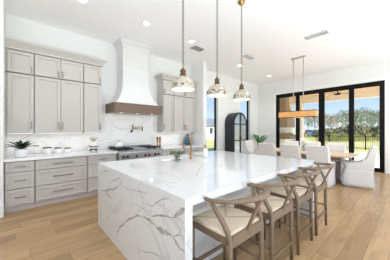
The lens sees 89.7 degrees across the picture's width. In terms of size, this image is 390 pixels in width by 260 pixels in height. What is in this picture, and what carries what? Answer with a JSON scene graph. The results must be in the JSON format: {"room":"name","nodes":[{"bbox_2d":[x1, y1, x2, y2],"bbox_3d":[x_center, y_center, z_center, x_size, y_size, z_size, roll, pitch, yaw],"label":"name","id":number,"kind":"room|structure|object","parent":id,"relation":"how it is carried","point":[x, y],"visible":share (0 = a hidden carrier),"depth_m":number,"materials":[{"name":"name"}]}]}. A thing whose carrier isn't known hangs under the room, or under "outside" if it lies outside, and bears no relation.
{"room":"kitchen","nodes":[
{"label":"kitchen","id":0,"kind":"room"},
{"bbox_2d":[0,0,5,210],"bbox_3d":[-5.917,-0.420,1.224,6.794,3.660,0.800,0,0,-42],"label":"wall","id":1,"kind":"structure","parent":0,"point":[2,2],"depth_m":3.18,"materials":[{"name":"paint"}]},
{"bbox_2d":[0,204,3,217],"bbox_3d":[-5.641,1.305,0.920,6.800,0.210,0.020,0,0,-42],"label":"baseboard","id":2,"kind":"structure","parent":1,"relation":"attached to","point":[1,205],"depth_m":3.16,"materials":[{"name":"paint"}]},
{"bbox_2d":[6,14,257,153],"bbox_3d":[-2.850,-0.420,4.627,16.300,3.660,0.200,0,0,-42],"label":"wall","id":3,"kind":"structure","parent":0,"point":[17,28],"depth_m":5.11,"materials":[{"name":"paint"}]},
{"bbox_2d":[5,48,33,133],"bbox_3d":[-3.359,-0.708,3.767,0.405,1.555,0.362,0,0,-42],"label":"upper cabinet","id":4,"kind":"object","parent":3,"relation":"attached to","point":[19,65],"visible":1,"depth_m":3.66,"materials":[{"name":"beige paint"}]},
{"bbox_2d":[34,54,82,133],"bbox_3d":[-2.889,-0.708,4.185,0.846,1.555,0.362,0,0,-42],"label":"upper cabinet","id":5,"kind":"object","parent":3,"relation":"attached to","point":[58,83],"visible":1,"depth_m":4.04,"materials":[{"name":"beige paint"}]},
{"bbox_2d":[5,38,107,67],"bbox_3d":[-2.851,-1.556,4.196,1.735,0.138,0.438,0,0,-42],"label":"trim","id":6,"kind":"structure","parent":5,"relation":"on","point":[9,43],"depth_m":3.94,"materials":[{"name":"beige paint"}]},
{"bbox_2d":[83,64,100,132],"bbox_3d":[-2.430,-0.708,4.595,0.376,1.555,0.362,0,0,-42],"label":"upper cabinet","id":7,"kind":"object","parent":3,"relation":"attached to","point":[91,74],"visible":1,"depth_m":4.48,"materials":[{"name":"beige paint"}]},
{"bbox_2d":[6,108,190,154],"bbox_3d":[-1.899,-0.028,5.326,4.650,1.025,0.021,0,0,-42],"label":"backsplash","id":8,"kind":"structure","parent":3,"relation":"attached to","point":[113,126],"depth_m":5.04,"materials":[{"name":"stone"}]},
{"bbox_2d":[105,37,161,115],"bbox_3d":[-1.591,-1.327,5.171,1.290,1.835,0.658,0,0,-42],"label":"range hood","id":9,"kind":"object","parent":3,"relation":"attached to","point":[132,96],"visible":1,"depth_m":5.03,"materials":[{"name":"paint"}]},
{"bbox_2d":[157,79,172,131],"bbox_3d":[-0.887,-0.708,5.969,0.377,1.555,0.362,0,0,-42],"label":"upper cabinet","id":10,"kind":"object","parent":3,"relation":"attached to","point":[164,92],"visible":0.96,"depth_m":5.85,"materials":[{"name":"beige paint"}]},
{"bbox_2d":[173,86,194,131],"bbox_3d":[-0.423,-0.708,6.383,0.859,1.555,0.362,0,0,-42],"label":"upper cabinet","id":11,"kind":"object","parent":3,"relation":"attached to","point":[183,102],"visible":0.77,"depth_m":6.24,"materials":[{"name":"beige paint"}]},
{"bbox_2d":[154,73,198,85],"bbox_3d":[-0.555,-1.556,6.241,1.435,0.138,0.438,0,0,-42],"label":"trim","id":12,"kind":"structure","parent":11,"relation":"on","point":[161,76],"depth_m":5.84,"materials":[{"name":"beige paint"}]},
{"bbox_2d":[194,86,196,131],"bbox_3d":[-0.083,-0.713,6.722,0.096,1.545,0.308,0,0,-42],"label":"trim","id":13,"kind":"structure","parent":11,"relation":"attached to","point":[195,98],"depth_m":6.60,"materials":[{"name":"beige paint"}]},
{"bbox_2d":[207,92,215,150],"bbox_3d":[0.516,-0.090,7.666,0.850,2.800,0.060,0,0,-42],"label":"window","id":14,"kind":"structure","parent":3,"relation":"in","point":[207,92],"depth_m":7.90,"materials":[{"name":"black metal"}]},
{"bbox_2d":[247,101,247,139],"bbox_3d":[2.260,-0.090,9.219,0.800,2.800,0.060,0,0,-42],"label":"window","id":15,"kind":"structure","parent":3,"relation":"in","point":[247,101],"depth_m":9.44,"materials":[{"name":"black metal"}]},
{"bbox_2d":[0,172,389,259],"bbox_3d":[-0.039,1.470,1.472,16.300,0.120,8.650,0,0,-42],"label":"floor","id":16,"kind":"structure","parent":0,"point":[357,227],"depth_m":2.70,"materials":[{"name":"brown wood"}]},
{"bbox_2d":[4,160,34,212],"bbox_3d":[-3.252,0.974,3.647,0.396,0.873,0.722,0,0,-42],"label":"base cabinet","id":17,"kind":"object","parent":16,"relation":"on","point":[19,176],"visible":0.98,"depth_m":3.41,"materials":[{"name":"beige paint"}]},
{"bbox_2d":[35,156,86,206],"bbox_3d":[-2.786,0.974,4.063,0.846,0.873,0.722,0,0,-42],"label":"base cabinet","id":18,"kind":"object","parent":16,"relation":"on","point":[57,180],"visible":1,"depth_m":3.80,"materials":[{"name":"beige paint"}]},
{"bbox_2d":[4,149,117,161],"bbox_3d":[-2.697,0.511,4.123,1.868,0.047,0.714,0,0,-42],"label":"countertop","id":19,"kind":"structure","parent":18,"relation":"on","point":[9,158],"depth_m":3.90,"materials":[{"name":"white stone"}]},
{"bbox_2d":[5,140,38,157],"bbox_3d":[-3.131,0.337,3.542,0.436,0.299,0.469,0,0,10],"label":"potted plant","id":20,"kind":"object","parent":19,"relation":"on","point":[22,151],"visible":0.99,"depth_m":3.48,"materials":[{"name":"green plant"}]},
{"bbox_2d":[43,147,51,153],"bbox_3d":[-2.988,0.417,3.967,0.151,0.140,0.151,0,0,-42],"label":"canister","id":21,"kind":"object","parent":19,"relation":"on","point":[46,150],"visible":0.99,"depth_m":3.91,"materials":[{"name":"white ceramic"}]},
{"bbox_2d":[54,147,61,153],"bbox_3d":[-2.866,0.426,4.103,0.135,0.124,0.135,0,0,-42],"label":"canister","id":22,"kind":"object","parent":19,"relation":"on","point":[57,150],"visible":0.99,"depth_m":4.05,"materials":[{"name":"white ceramic"}]},
{"bbox_2d":[64,147,70,152],"bbox_3d":[-2.757,0.434,4.240,0.122,0.108,0.122,0,0,-42],"label":"canister","id":23,"kind":"object","parent":19,"relation":"on","point":[67,149],"visible":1,"depth_m":4.20,"materials":[{"name":"white ceramic"}]},
{"bbox_2d":[89,138,97,151],"bbox_3d":[-2.337,0.336,4.521,0.189,0.309,0.184,0,0,-42],"label":"ornament","id":24,"kind":"object","parent":19,"relation":"on","point":[93,145],"visible":0.99,"depth_m":4.47,"materials":[{"name":"white ceramic"}]},
{"bbox_2d":[89,141,97,148],"bbox_3d":[-2.339,0.346,4.519,0.170,0.172,0.170,0,0,-42],"label":"jar","id":25,"kind":"object","parent":24,"relation":"on","point":[93,145],"depth_m":4.46,"materials":[{"name":"white ceramic"}]},
{"bbox_2d":[87,154,115,195],"bbox_3d":[-2.239,0.974,4.550,0.610,0.873,0.722,0,0,-42],"label":"base cabinet","id":26,"kind":"object","parent":16,"relation":"on","point":[93,160],"visible":0.46,"depth_m":4.21,"materials":[{"name":"beige paint"}]},
{"bbox_2d":[108,144,162,160],"bbox_3d":[-1.514,0.915,5.097,1.184,0.990,0.775,0,0,-42],"label":"range","id":27,"kind":"object","parent":16,"relation":"on","point":[128,152],"visible":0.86,"depth_m":4.87,"materials":[{"name":"silver metal"}]},
{"bbox_2d":[114,138,125,146],"bbox_3d":[-1.918,0.315,4.975,0.259,0.237,0.235,0,0,9],"label":"kettle","id":28,"kind":"object","parent":27,"relation":"on","point":[119,143],"visible":1,"depth_m":4.91,"materials":[{"name":"white ceramic"}]},
{"bbox_2d":[163,148,183,155],"bbox_3d":[-0.817,0.974,5.817,0.790,0.873,0.722,0,0,-42],"label":"base cabinet","id":29,"kind":"object","parent":16,"relation":"on","point":[167,152],"visible":0.16,"depth_m":5.49,"materials":[{"name":"beige paint"}]},
{"bbox_2d":[158,144,204,149],"bbox_3d":[-0.510,0.511,6.070,1.600,0.047,0.714,0,0,-42],"label":"countertop","id":30,"kind":"structure","parent":29,"relation":"on","point":[166,147],"depth_m":5.80,"materials":[{"name":"white stone"}]},
{"bbox_2d":[184,134,191,144],"bbox_3d":[-0.248,0.303,6.516,0.312,0.367,0.312,0,0,-42],"label":"jar","id":31,"kind":"object","parent":30,"relation":"on","point":[187,140],"visible":0.66,"depth_m":6.40,"materials":[{"name":"blue glass"}]},
{"bbox_2d":[184,147,203,153],"bbox_3d":[-0.222,0.974,6.348,0.796,0.873,0.722,0,0,-42],"label":"base cabinet","id":32,"kind":"object","parent":16,"relation":"on","point":[194,149],"visible":0.23,"depth_m":6.10,"materials":[{"name":"beige paint"}]},
{"bbox_2d":[98,150,313,259],"bbox_3d":[0.235,0.950,3.042,2.663,0.921,2.070,0,0,-42],"label":"kitchen island","id":33,"kind":"object","parent":16,"relation":"on","point":[147,207],"visible":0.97,"depth_m":2.07,"materials":[{"name":"stone"}]},
{"bbox_2d":[98,150,313,207],"bbox_3d":[0.235,0.520,3.042,2.662,0.061,2.070,0,0,-42],"label":"island countertop","id":34,"kind":"structure","parent":33,"relation":"on","point":[186,181],"depth_m":2.31,"materials":[{"name":"stone"}]},
{"bbox_2d":[170,150,184,159],"bbox_3d":[-0.290,0.405,3.094,0.249,0.169,0.246,0,0,12],"label":"bunch","id":35,"kind":"object","parent":34,"relation":"on","point":[172,151],"visible":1,"depth_m":3.07,"materials":[{"name":"green plant"}]},
{"bbox_2d":[183,136,192,158],"bbox_3d":[-0.145,0.293,3.405,0.096,0.392,0.248,0,0,-42],"label":"sink faucet","id":36,"kind":"object","parent":34,"relation":"on","point":[190,153],"visible":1,"depth_m":3.34,"materials":[{"name":"gold metal"}]},
{"bbox_2d":[203,145,207,156],"bbox_3d":[0.186,0.378,3.529,0.083,0.221,0.077,0,0,-42],"label":"soap dispenser","id":37,"kind":"object","parent":34,"relation":"on","point":[205,150],"visible":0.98,"depth_m":3.51,"materials":[{"name":"white ceramic"}]},
{"bbox_2d":[193,183,269,259],"bbox_3d":[0.320,0.941,1.647,0.607,0.938,0.580,0,0,-42],"label":"counter stool","id":38,"kind":"object","parent":16,"relation":"on","point":[230,226],"visible":0.99,"depth_m":1.58,"materials":[{"name":"brown wood"}]},
{"bbox_2d":[225,112,246,152],"bbox_3d":[1.737,0.340,8.227,0.920,2.140,0.466,0,0,-42],"label":"display cabinet","id":39,"kind":"object","parent":16,"relation":"on","point":[235,123],"visible":0.86,"depth_m":7.99,"materials":[{"name":"black metal"}]},
{"bbox_2d":[243,140,258,154],"bbox_3d":[2.179,0.901,7.116,0.538,1.018,0.696,0,0,-42],"label":"dining chair","id":40,"kind":"object","parent":16,"relation":"on","point":[249,148],"visible":0.31,"depth_m":7.21,"materials":[{"name":"fabric"}]},
{"bbox_2d":[251,134,267,143],"bbox_3d":[2.927,0.789,8.906,0.927,1.241,0.915,0,0,-42],"label":"potted palm","id":41,"kind":"object","parent":16,"relation":"on","point":[257,137],"visible":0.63,"depth_m":8.79,"materials":[{"name":"green plant"}]},
{"bbox_2d":[234,174,300,259],"bbox_3d":[0.779,0.941,2.057,0.607,0.938,0.580,0,0,-42],"label":"counter stool","id":42,"kind":"object","parent":16,"relation":"on","point":[273,208],"visible":0.7,"depth_m":1.95,"materials":[{"name":"brown wood"}]},
{"bbox_2d":[258,143,280,156],"bbox_3d":[2.352,0.901,6.074,0.696,1.018,0.538,0,0,-42],"label":"dining chair","id":43,"kind":"object","parent":16,"relation":"on","point":[268,149],"visible":0.31,"depth_m":5.83,"materials":[{"name":"fabric"}]},
{"bbox_2d":[284,141,298,144],"bbox_3d":[3.261,0.901,6.883,0.696,1.018,0.538,0,0,-42],"label":"dining chair","id":44,"kind":"object","parent":16,"relation":"on","point":[285,142],"visible":0.23,"depth_m":7.00,"materials":[{"name":"fabric"}]},
{"bbox_2d":[263,167,320,254],"bbox_3d":[1.235,0.941,2.462,0.607,0.938,0.580,0,0,-42],"label":"counter stool","id":45,"kind":"object","parent":16,"relation":"on","point":[299,195],"visible":0.66,"depth_m":2.35,"materials":[{"name":"brown wood"}]},
{"bbox_2d":[280,144,305,159],"bbox_3d":[2.804,0.901,5.566,0.696,1.018,0.538,0,0,-42],"label":"dining chair","id":46,"kind":"object","parent":16,"relation":"on","point":[286,150],"visible":0.34,"depth_m":5.33,"materials":[{"name":"fabric"}]},
{"bbox_2d":[255,148,357,186],"bbox_3d":[3.250,1.032,5.996,0.970,0.785,2.570,0,0,-42],"label":"dining table","id":47,"kind":"object","parent":16,"relation":"on","point":[333,155],"visible":0.23,"depth_m":5.08,"materials":[{"name":"brown wood"}]},
{"bbox_2d":[300,139,308,148],"bbox_3d":[3.319,0.455,5.956,0.226,0.368,0.233,0,0,17],"label":"flower vase","id":48,"kind":"object","parent":47,"relation":"on","point":[303,141],"visible":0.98,"depth_m":5.94,"materials":[{"name":"clear glass"}]},
{"bbox_2d":[284,162,334,235],"bbox_3d":[1.690,0.941,2.868,0.607,0.938,0.580,0,0,-42],"label":"counter stool","id":49,"kind":"object","parent":16,"relation":"on","point":[318,186],"visible":0.69,"depth_m":2.73,"materials":[{"name":"brown wood"}]},
{"bbox_2d":[302,141,320,158],"bbox_3d":[3.713,0.901,6.375,0.696,1.018,0.538,0,0,-42],"label":"dining chair","id":50,"kind":"object","parent":16,"relation":"on","point":[310,143],"visible":0.2,"depth_m":6.48,"materials":[{"name":"fabric"}]},
{"bbox_2d":[306,145,335,187],"bbox_3d":[3.250,0.901,5.066,0.696,1.018,0.538,0,0,-42],"label":"dining chair","id":51,"kind":"object","parent":16,"relation":"on","point":[320,154],"visible":0.58,"depth_m":4.83,"materials":[{"name":"fabric"}]},
{"bbox_2d":[326,142,345,179],"bbox_3d":[4.159,0.901,5.875,0.696,1.018,0.538,0,0,-42],"label":"dining chair","id":52,"kind":"object","parent":16,"relation":"on","point":[333,147],"visible":0.35,"depth_m":5.87,"materials":[{"name":"fabric"}]},
{"bbox_2d":[341,146,377,189],"bbox_3d":[4.137,0.901,4.954,0.696,1.018,0.538,0,0,38],"label":"dining chair","id":53,"kind":"object","parent":16,"relation":"on","point":[358,174],"visible":0.84,"depth_m":4.73,"materials":[{"name":"fabric"}]},
{"bbox_2d":[4,0,389,84],"bbox_3d":[-0.039,-2.375,1.472,16.300,0.250,8.650,0,0,-42],"label":"ceiling","id":54,"kind":"structure","parent":0,"point":[274,32],"depth_m":4.30,"materials":[{"name":"paint"}]},
{"bbox_2d":[77,0,87,3],"bbox_3d":[-1.952,-2.247,3.400,0.180,0.005,0.178,0,0,-42],"label":"recessed light","id":55,"kind":"object","parent":54,"relation":"in","point":[80,1],"visible":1,"depth_m":3.43,"materials":[{"name":"paint"}]},
{"bbox_2d":[142,21,150,25],"bbox_3d":[-1.022,-2.247,4.149,0.180,0.005,0.178,0,0,-42],"label":"recessed light","id":56,"kind":"object","parent":54,"relation":"in","point":[145,23],"visible":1,"depth_m":4.13,"materials":[{"name":"paint"}]},
{"bbox_2d":[171,0,194,91],"bbox_3d":[-0.157,-1.387,2.566,0.306,1.725,0.306,0,0,-42],"label":"pendant lamp","id":57,"kind":"object","parent":54,"relation":"hanging from","point":[182,83],"visible":1,"depth_m":2.52,"materials":[{"name":"ceramic"}]},
{"bbox_2d":[173,87,193,90],"bbox_3d":[-0.157,-0.540,2.566,0.294,0.001,0.294,0,0,-42],"label":"diffuser","id":58,"kind":"object","parent":57,"relation":"attached to","point":[174,88],"depth_m":2.58,"materials":[{"name":"white glass"}]},
{"bbox_2d":[207,0,226,97],"bbox_3d":[0.341,-1.387,3.022,0.306,1.725,0.306,0,0,-42],"label":"pendant lamp","id":59,"kind":"object","parent":54,"relation":"hanging from","point":[217,90],"visible":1,"depth_m":2.98,"materials":[{"name":"ceramic"}]},
{"bbox_2d":[208,94,225,96],"bbox_3d":[0.341,-0.540,3.022,0.294,0.001,0.294,0,0,-42],"label":"diffuser","id":60,"kind":"object","parent":59,"relation":"attached to","point":[209,95],"depth_m":3.07,"materials":[{"name":"white glass"}]},
{"bbox_2d":[233,0,250,100],"bbox_3d":[0.814,-1.387,3.431,0.306,1.725,0.306,0,0,-42],"label":"pendant lamp","id":61,"kind":"object","parent":54,"relation":"hanging from","point":[241,94],"visible":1,"depth_m":3.39,"materials":[{"name":"ceramic"}]},
{"bbox_2d":[278,55,317,117],"bbox_3d":[3.176,-1.317,6.086,0.232,1.864,1.085,0,0,-42],"label":"linear chandelier","id":62,"kind":"object","parent":54,"relation":"hanging from","point":[303,113],"visible":1,"depth_m":5.97,"materials":[{"name":"wood"},{"name":"brass"}]},
{"bbox_2d":[304,30,328,39],"bbox_3d":[2.866,-2.244,4.642,0.180,0.011,0.480,0,0,-42],"label":"ceiling vent","id":63,"kind":"object","parent":54,"relation":"in","point":[325,30],"visible":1,"depth_m":4.65,"materials":[{"name":"white metal"}]},
{"bbox_2d":[190,61,206,147],"bbox_3d":[0.109,-0.420,6.687,0.140,3.660,0.660,0,0,-42],"label":"wall","id":64,"kind":"structure","parent":0,"point":[198,72],"depth_m":6.49,"materials":[{"name":"paint"}]},
{"bbox_2d":[280,98,291,134],"bbox_3d":[4.737,-0.310,11.520,4.200,3.480,0.200,0,0,-42],"label":"wall","id":65,"kind":"structure","parent":0,"point":[282,130],"depth_m":12.32,"materials":[{"name":"beige paint"}]},
{"bbox_2d":[280,97,294,127],"bbox_3d":[5.407,-1.095,11.594,1.060,1.890,0.540,0,0,-42],"label":"hood","id":66,"kind":"object","parent":65,"relation":"attached to","point":[284,102],"visible":0.74,"depth_m":11.43,"materials":[{"name":"beige paint"}]},
{"bbox_2d":[207,132,378,153],"bbox_3d":[35.227,1.730,58.173,190.000,0.360,200.000,0,0,-42],"label":"ground","id":67,"kind":"structure","parent":0,"point":[359,146],"depth_m":20.95,"materials":[{"name":"green plant"}]},
{"bbox_2d":[207,119,213,139],"bbox_3d":[2.939,-0.220,36.000,8.600,3.700,5.800,0,0,-42],"label":"house","id":68,"kind":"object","parent":67,"relation":"on","point":[210,122],"visible":0.21,"depth_m":32.43,"materials":[{"name":"white paint"}]},
{"bbox_2d":[307,114,318,127],"bbox_3d":[36.996,-1.869,60.056,4.842,6.908,4.670,0,0,-42],"label":"tree","id":69,"kind":"object","parent":67,"relation":"on","point":[313,118],"visible":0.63,"depth_m":59.89,"materials":[{"name":"green plant"}]},
{"bbox_2d":[311,129,325,137],"bbox_3d":[25.206,0.721,39.992,2.639,1.897,2.614,0,0,-42],"label":"shrub","id":70,"kind":"object","parent":67,"relation":"on","point":[315,132],"visible":0.38,"depth_m":39.80,"materials":[{"name":"green plant"}]},
{"bbox_2d":[325,113,340,128],"bbox_3d":[34.837,-1.373,49.933,4.359,5.906,4.282,0,0,-37],"label":"tree","id":71,"kind":"object","parent":67,"relation":"on","point":[333,118],"visible":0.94,"depth_m":49.64,"materials":[{"name":"green plant"}]},
{"bbox_2d":[325,129,344,137],"bbox_3d":[24.121,0.768,34.004,3.248,1.786,3.217,0,0,35],"label":"shrub","id":72,"kind":"object","parent":67,"relation":"on","point":[330,132],"visible":0.49,"depth_m":33.63,"materials":[{"name":"green plant"}]},
{"bbox_2d":[295,135,378,149],"bbox_3d":[11.408,0.970,16.660,0.070,1.120,14.170,0,0,-42],"label":"fence","id":73,"kind":"object","parent":67,"relation":"on","point":[365,136],"visible":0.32,"depth_m":15.77,"materials":[{"name":"black metal"}]},
{"bbox_2d":[332,126,346,132],"bbox_3d":[29.798,0.483,40.010,3.451,2.455,3.418,0,0,-16],"label":"shrub","id":74,"kind":"object","parent":67,"relation":"on","point":[339,127],"visible":0.3,"depth_m":39.56,"materials":[{"name":"green plant"}]},
{"bbox_2d":[334,113,345,126],"bbox_3d":[43.642,-1.869,59.795,4.842,6.908,4.670,0,0,20],"label":"tree","id":75,"kind":"object","parent":67,"relation":"on","point":[337,114],"visible":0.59,"depth_m":59.35,"materials":[{"name":"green plant"}]},
{"bbox_2d":[337,109,348,125],"bbox_3d":[53.130,-2.952,70.094,4.510,9.109,5.016,0,0,36],"label":"tree","id":76,"kind":"object","parent":67,"relation":"on","point":[343,112],"visible":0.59,"depth_m":69.69,"materials":[{"name":"green plant"}]},
{"bbox_2d":[316,132,378,140],"bbox_3d":[22.136,0.919,27.757,11.218,1.262,2.853,0,0,-1],"label":"reeds","id":77,"kind":"object","parent":67,"relation":"on","point":[334,137],"visible":0.48,"depth_m":26.74,"materials":[{"name":"green plant"}]},
{"bbox_2d":[343,124,367,135],"bbox_3d":[27.745,0.292,34.000,3.418,2.902,3.451,0,0,-30],"label":"shrub","id":78,"kind":"object","parent":67,"relation":"on","point":[359,128],"visible":0.58,"depth_m":33.33,"materials":[{"name":"green plant"}]},
{"bbox_2d":[345,109,366,130],"bbox_3d":[40.924,-1.910,49.819,4.700,6.991,4.423,0,0,25],"label":"tree","id":79,"kind":"object","parent":67,"relation":"on","point":[357,111],"visible":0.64,"depth_m":49.53,"materials":[{"name":"green plant"}]},
{"bbox_2d":[355,107,370,125],"bbox_3d":[50.716,-2.796,59.752,4.670,8.792,4.842,0,0,-8],"label":"tree","id":80,"kind":"object","parent":67,"relation":"on","point":[361,109],"visible":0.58,"depth_m":59.31,"materials":[{"name":"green plant"}]},
{"bbox_2d":[359,108,374,125],"bbox_3d":[61.639,-3.160,69.803,5.016,9.533,4.510,0,0,8],"label":"tree","id":81,"kind":"object","parent":67,"relation":"on","point":[369,112],"visible":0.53,"depth_m":69.57,"materials":[{"name":"green plant"}]},
{"bbox_2d":[365,125,378,135],"bbox_3d":[31.581,0.435,33.995,3.619,2.567,3.654,0,0,-4],"label":"shrub","id":82,"kind":"object","parent":67,"relation":"on","point":[376,128],"visible":0.38,"depth_m":34.19,"materials":[{"name":"green plant"}]},
{"bbox_2d":[366,110,378,125],"bbox_3d":[46.830,-1.805,49.820,4.423,6.779,4.700,0,0,-3],"label":"tree","id":83,"kind":"object","parent":67,"relation":"on","point":[374,115],"visible":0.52,"depth_m":50.28,"materials":[{"name":"green plant"}]},
{"bbox_2d":[367,109,377,121],"bbox_3d":[72.867,-3.517,80.161,4.670,10.258,4.842,0,0,23],"label":"tree","id":84,"kind":"object","parent":67,"relation":"on","point":[370,109],"visible":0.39,"depth_m":79.89,"materials":[{"name":"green plant"}]},
{"bbox_2d":[300,103,303,149],"bbox_3d":[6.632,-0.105,12.324,0.340,3.070,0.260,0,0,-42],"label":"column","id":85,"kind":"object","parent":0,"point":[301,104],"visible":0.21,"depth_m":12.16,"materials":[{"name":"beige paint"}]},
{"bbox_2d":[258,60,389,167],"bbox_3d":[6.045,-0.420,6.759,0.180,3.660,8.450,0,0,-42],"label":"wall","id":86,"kind":"structure","parent":0,"point":[381,69],"depth_m":8.10,"materials":[{"name":"paint"}]},
{"bbox_2d":[276,80,384,172],"bbox_3d":[5.060,-0.115,7.850,0.120,3.050,3.670,0,0,-42],"label":"door","id":87,"kind":"structure","parent":86,"relation":"in","point":[381,84],"depth_m":7.15,"materials":[{"name":"black metal"}]},
{"bbox_2d":[273,76,388,173],"bbox_3d":[4.992,-0.165,7.789,0.022,3.150,3.890,0,0,-42],"label":"trim","id":88,"kind":"structure","parent":86,"relation":"attached to","point":[386,79],"depth_m":6.50,"materials":[{"name":"paint"}]},
{"bbox_2d":[289,86,378,97],"bbox_3d":[6.666,-2.120,9.354,4.200,0.140,6.100,0,0,-42],"label":"ceiling","id":89,"kind":"structure","parent":0,"point":[375,86],"depth_m":10.44,"materials":[{"name":"brown wood"}]},
{"bbox_2d":[290,88,378,104],"bbox_3d":[8.122,-1.845,10.652,0.300,0.410,6.100,0,0,-42],"label":"beam","id":90,"kind":"structure","parent":0,"point":[366,93],"depth_m":10.66,"materials":[{"name":"beige paint"}]},
{"bbox_2d":[346,151,378,167],"bbox_3d":[9.611,1.490,8.229,7.100,0.120,11.500,0,0,-42],"label":"floor","id":91,"kind":"structure","parent":0,"point":[360,156],"depth_m":10.19,"materials":[{"name":"concrete"}]},
{"bbox_2d":[280,133,301,148],"bbox_3d":[5.470,0.799,11.524,2.300,1.259,0.730,0,0,-42],"label":"barbecue grill","id":92,"kind":"object","parent":91,"relation":"on","point":[284,136],"visible":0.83,"depth_m":11.19,"materials":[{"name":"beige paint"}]},
{"bbox_2d":[280,139,300,148],"bbox_3d":[5.460,0.990,11.535,2.200,0.879,0.700,0,0,-42],"label":"countertop","id":93,"kind":"structure","parent":92,"relation":"on","point":[281,141],"depth_m":10.73,"materials":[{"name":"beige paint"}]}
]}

